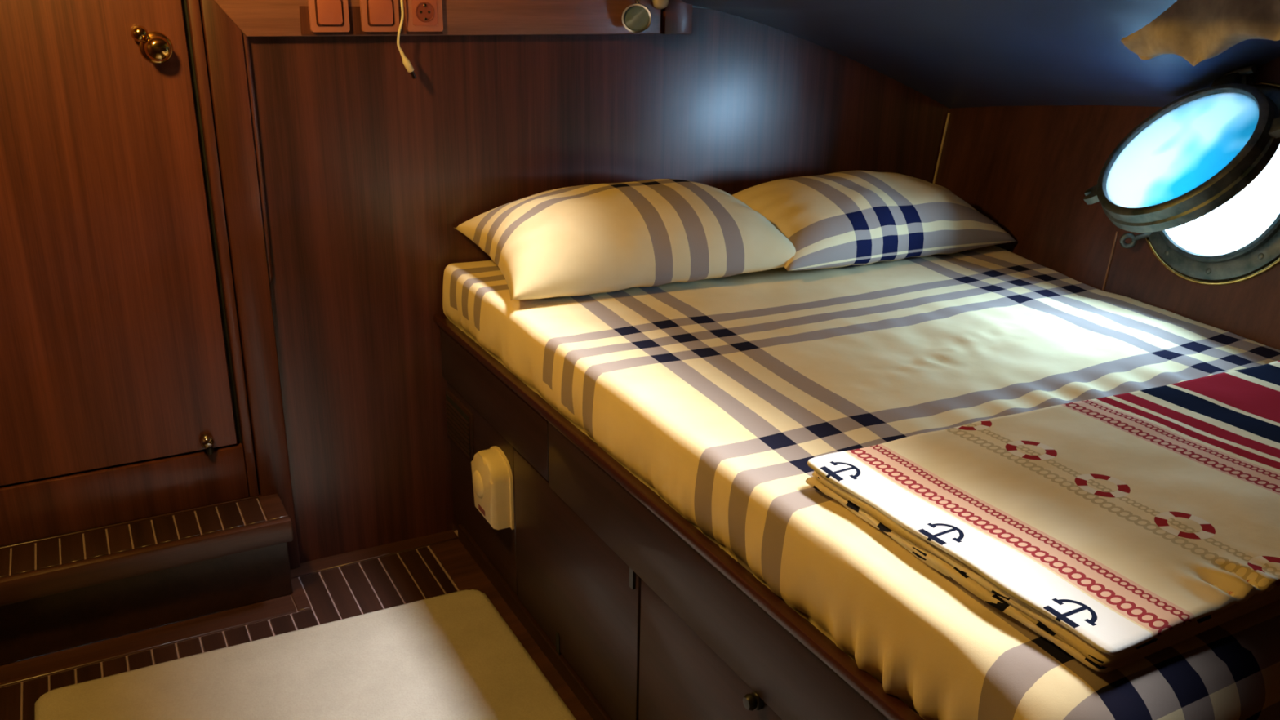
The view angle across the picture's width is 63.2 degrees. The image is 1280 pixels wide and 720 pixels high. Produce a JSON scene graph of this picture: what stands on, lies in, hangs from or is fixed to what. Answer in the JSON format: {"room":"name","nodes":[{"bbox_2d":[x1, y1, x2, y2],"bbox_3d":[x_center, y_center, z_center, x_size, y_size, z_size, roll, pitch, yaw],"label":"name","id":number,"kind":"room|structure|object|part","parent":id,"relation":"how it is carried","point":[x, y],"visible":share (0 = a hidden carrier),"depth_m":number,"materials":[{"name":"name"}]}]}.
{"room":"ship interior","nodes":[
{"label":"ship interior","id":0,"kind":"room"},
{"bbox_2d":[0,529,593,719],"bbox_3d":[0.355,1.017,1.519,3.700,0.041,3.530,-10,23,-27],"label":"floor","id":1,"kind":"structure","parent":0,"point":[338,587],"depth_m":2.50,"materials":[{"name":"brown wood"}]},
{"bbox_2d":[0,492,293,665],"bbox_3d":[-1.460,0.560,2.300,1.325,0.226,0.187,-10,23,-27],"label":"step","id":2,"kind":"structure","parent":1,"relation":"on","point":[73,589],"depth_m":2.40,"materials":[{"name":"brown wood"}]},
{"bbox_2d":[35,589,576,719],"bbox_3d":[-0.248,1.019,1.390,0.980,0.016,2.503,-10,23,-27],"label":"floor mat","id":3,"kind":"object","parent":1,"relation":"on","point":[452,655],"visible":1,"depth_m":2.25,"materials":[{"name":"fabric"}]},
{"bbox_2d":[433,313,924,719],"bbox_3d":[0.461,0.413,2.200,1.150,0.634,2.090,-10,23,-27],"label":"bed base","id":4,"kind":"object","parent":1,"relation":"on","point":[642,615],"visible":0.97,"depth_m":1.96,"materials":[{"name":"brown wood"}]},
{"bbox_2d":[445,393,471,458],"bbox_3d":[-0.473,0.171,2.708,0.002,0.116,0.176,-10,23,-27],"label":"vent","id":5,"kind":"object","parent":4,"relation":"attached to","point":[458,415],"depth_m":2.69,"materials":[{"name":"brown wood"}]},
{"bbox_3d":[-0.467,0.170,2.711,0.013,0.140,0.200,-10,23,-27],"label":"vent frame","id":6,"kind":"part","parent":4,"relation":"part of","materials":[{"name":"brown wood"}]},
{"bbox_3d":[-0.402,0.308,2.642,0.011,0.404,0.471,-10,23,-27],"label":"panel","id":7,"kind":"part","parent":4,"relation":"part of","materials":[{"name":"brown wood"}]},
{"bbox_2d":[471,445,514,529],"bbox_3d":[-0.357,0.298,2.473,0.062,0.178,0.145,-10,23,-27],"label":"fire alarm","id":8,"kind":"object","parent":4,"relation":"attached to","point":[491,473],"visible":1,"depth_m":2.43,"materials":[{"name":"beige plastic"}]},
{"bbox_3d":[-0.333,0.294,2.486,0.006,0.178,0.145,-10,23,-27],"label":"plate","id":9,"kind":"part","parent":8,"relation":"part of","materials":[{"name":"beige plastic"}]},
{"bbox_3d":[-0.143,0.477,2.196,0.014,0.396,0.598,-10,23,-27],"label":"locker door","id":10,"kind":"part","parent":4,"relation":"part of","materials":[{"name":"brown wood"}]},
{"bbox_3d":[0.133,0.655,1.722,0.014,0.396,0.540,-10,23,-27],"label":"locker door","id":11,"kind":"part","parent":4,"relation":"part of","materials":[{"name":"brown wood"}]},
{"bbox_3d":[0.169,0.512,1.562,0.026,0.026,0.026,-10,23,-27],"label":"knob","id":12,"kind":"part","parent":4,"relation":"part of","materials":[{"name":"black metal"}]},
{"bbox_2d":[442,244,1279,719],"bbox_3d":[0.647,0.057,2.184,1.670,0.225,2.044,-10,23,-27],"label":"mattress","id":13,"kind":"object","parent":4,"relation":"on","point":[718,395],"visible":0.59,"depth_m":1.86,"materials":[{"name":"beige fabric"}]},
{"bbox_2d":[454,178,795,300],"bbox_3d":[-0.022,-0.320,2.574,0.776,0.213,0.456,-8,22,-23],"label":"pillow","id":14,"kind":"object","parent":13,"relation":"on","point":[587,239],"visible":1,"depth_m":2.42,"materials":[{"name":"beige fabric"}]},
{"bbox_2d":[731,170,1017,271],"bbox_3d":[0.591,-0.401,2.845,0.773,0.202,0.470,-10,23,-27],"label":"pillow","id":15,"kind":"object","parent":13,"relation":"on","point":[848,218],"visible":0.9,"depth_m":2.70,"materials":[{"name":"beige fabric"}]},
{"bbox_2d":[805,360,1279,672],"bbox_3d":[0.879,0.143,1.545,1.202,0.047,0.514,-10,23,-27],"label":"blanket","id":16,"kind":"object","parent":13,"relation":"on","point":[1120,530],"visible":1,"depth_m":1.36,"materials":[{"name":"beige fabric"}]},
{"bbox_2d":[248,7,949,563],"bbox_3d":[0.095,-0.311,2.964,2.242,1.540,0.030,-9,22,-25],"label":"wall","id":17,"kind":"structure","parent":0,"point":[371,170],"depth_m":2.66,"materials":[{"name":"brown wood"}]},
{"bbox_2d":[307,0,350,31],"bbox_3d":[-0.690,-0.772,2.306,0.084,0.086,0.017,-9,22,-25],"label":"light switch","id":18,"kind":"object","parent":17,"relation":"attached to","point":[325,15],"visible":1,"depth_m":2.30,"materials":[{"name":"plastic"}]},
{"bbox_2d":[360,0,399,31],"bbox_3d":[-0.589,-0.788,2.354,0.084,0.086,0.017,-9,22,-25],"label":"light switch","id":19,"kind":"object","parent":17,"relation":"attached to","point":[376,15],"visible":1,"depth_m":2.35,"materials":[{"name":"plastic"}]},
{"bbox_2d":[396,0,416,79],"bbox_3d":[-0.537,-0.809,2.362,0.042,0.333,0.017,-10,23,-27],"label":"charging cable","id":20,"kind":"object","parent":17,"relation":"hanging from","point":[406,61],"visible":1,"depth_m":2.39,"materials":[{"name":"beige plastic"}]},
{"bbox_3d":[-0.545,-0.836,2.345,0.020,0.271,0.010,-4,20,-12],"label":"cord","id":21,"kind":"part","parent":20,"relation":"part of","materials":[{"name":"white plastic"}]},
{"bbox_2d":[404,0,443,31],"bbox_3d":[-0.498,-0.803,2.399,0.084,0.086,0.018,-10,23,-27],"label":"power socket","id":22,"kind":"object","parent":17,"relation":"attached to","point":[421,15],"visible":1,"depth_m":2.40,"materials":[{"name":"plastic"}]},
{"bbox_2d":[213,0,692,36],"bbox_3d":[-0.400,-0.888,2.446,1.187,0.238,0.037,-9,22,-25],"label":"shelf","id":23,"kind":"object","parent":17,"relation":"attached to","point":[254,18],"depth_m":2.48,"materials":[{"name":"brown wood"}]},
{"bbox_2d":[621,0,669,33],"bbox_3d":[0.015,-0.901,2.616,0.134,0.150,0.077,-4,21,-14],"label":"reading lamp","id":24,"kind":"object","parent":17,"relation":"attached to","point":[636,18],"visible":1,"depth_m":2.60,"materials":[{"name":"silver metal"}]},
{"bbox_3d":[-0.015,-0.861,2.618,0.074,0.072,0.080,-10,23,-27],"label":"lamp shade","id":25,"kind":"part","parent":24,"relation":"part of","materials":[{"name":"silver metal"}]},
{"bbox_3d":[0.054,-0.915,2.648,0.042,0.042,0.023,-10,23,-27],"label":"switch knob","id":26,"kind":"part","parent":24,"relation":"part of","materials":[{"name":"gold metal"}]},
{"bbox_2d":[692,4,714,9],"bbox_3d":[0.250,-0.935,2.788,0.261,0.030,0.007,-9,22,-25],"label":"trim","id":27,"kind":"structure","parent":17,"relation":"attached to","point":[694,6],"depth_m":2.74,"materials":[{"name":"brown wood"}]},
{"bbox_2d":[932,112,950,184],"bbox_3d":[0.941,-0.632,3.270,0.048,0.283,0.009,-9,22,-25],"label":"trim","id":28,"kind":"structure","parent":17,"relation":"attached to","point":[948,113],"depth_m":3.26,"materials":[{"name":"brown wood"}]},
{"bbox_2d":[680,0,1279,108],"bbox_3d":[1.281,-0.599,1.442,1.183,0.920,3.510,-10,23,-27],"label":"ceiling","id":29,"kind":"structure","parent":0,"point":[953,53],"depth_m":2.35,"materials":[{"name":"paint"}]},
{"bbox_2d":[1120,0,1279,66],"bbox_3d":[0.944,-0.528,1.575,0.072,0.178,0.508,-7,21,-20],"label":"curtain","id":30,"kind":"object","parent":29,"relation":"hanging from","point":[1197,31],"visible":1,"depth_m":1.66,"materials":[{"name":"beige fabric"}]},
{"bbox_2d":[935,56,1279,350],"bbox_3d":[1.478,0.137,1.813,0.448,1.620,3.722,-7,22,-21],"label":"wall","id":31,"kind":"structure","parent":0,"point":[1028,170],"depth_m":2.67,"materials":[{"name":"brown wood"}]},
{"bbox_2d":[1102,231,1118,291],"bbox_3d":[1.137,-0.210,2.532,0.006,0.201,0.057,16,25,36],"label":"trim","id":32,"kind":"structure","parent":31,"relation":"attached to","point":[1117,233],"depth_m":2.52,"materials":[{"name":"brown wood"}]},
{"bbox_2d":[1083,65,1279,285],"bbox_3d":[1.198,-0.383,2.214,0.370,0.466,0.448,-10,23,-27],"label":"porthole","id":33,"kind":"object","parent":31,"relation":"attached to","point":[1198,151],"visible":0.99,"depth_m":2.19,"materials":[{"name":"brown metal"}]},
{"bbox_3d":[1.142,-0.439,2.199,0.239,0.244,0.319,-10,23,-27],"label":"glass","id":34,"kind":"part","parent":33,"relation":"part of","materials":[{"name":"glass"}]},
{"bbox_3d":[1.156,-0.428,2.203,0.300,0.304,0.372,-10,23,-27],"label":"glass frame","id":35,"kind":"part","parent":33,"relation":"part of","materials":[{"name":"blue glass"}]},
{"bbox_3d":[1.272,-0.591,2.253,0.073,0.076,0.069,-10,23,-27],"label":"hinge arm","id":36,"kind":"part","parent":33,"relation":"part of","materials":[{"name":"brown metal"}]},
{"bbox_3d":[-0.522,-0.459,2.609,3.600,2.040,0.028,-10,23,-27],"label":"wall","id":37,"kind":"structure","parent":0,"visible":0},
{"bbox_2d":[0,0,241,485],"bbox_3d":[-1.470,-0.437,2.001,1.176,1.595,0.092,-10,23,-27],"label":"door","id":38,"kind":"structure","parent":37,"relation":"in","point":[115,350],"depth_m":2.26,"materials":[{"name":"brown wood"}]},
{"bbox_3d":[-1.007,-0.650,2.171,0.051,0.051,0.058,-10,23,-27],"label":"knob","id":39,"kind":"part","parent":38,"relation":"part of","materials":[{"name":"gold metal"}]},
{"bbox_2d":[0,443,248,546],"bbox_3d":[-1.532,0.365,2.297,1.256,0.140,0.040,-10,23,-27],"label":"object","id":40,"kind":"structure","parent":37,"relation":"attached to","point":[65,504],"depth_m":2.44,"materials":[{"name":"brown wood"}]},
{"bbox_2d":[186,0,258,497],"bbox_3d":[-0.956,-0.474,2.315,0.022,1.724,0.037,-10,23,-27],"label":"trim","id":41,"kind":"structure","parent":37,"relation":"attached to","point":[193,6],"depth_m":2.37,"materials":[{"name":"brown wood"}]},
{"bbox_2d":[199,0,300,568],"bbox_3d":[-0.905,-0.376,2.379,0.090,1.950,0.041,-10,23,-27],"label":"trim","id":42,"kind":"structure","parent":37,"relation":"attached to","point":[227,51],"depth_m":2.40,"materials":[{"name":"brown wood"}]},
{"label":"outside","id":43,"kind":"structure","parent":0,"visible":0},
{"bbox_2d":[1185,145,1279,253],"bbox_3d":[40.719,-4.972,21.897,87.100,0.001,120.000,-10,23,-27],"label":"sky","id":44,"kind":"structure","parent":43,"point":[1241,220],"depth_m":10.56,"materials":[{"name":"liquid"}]}
]}

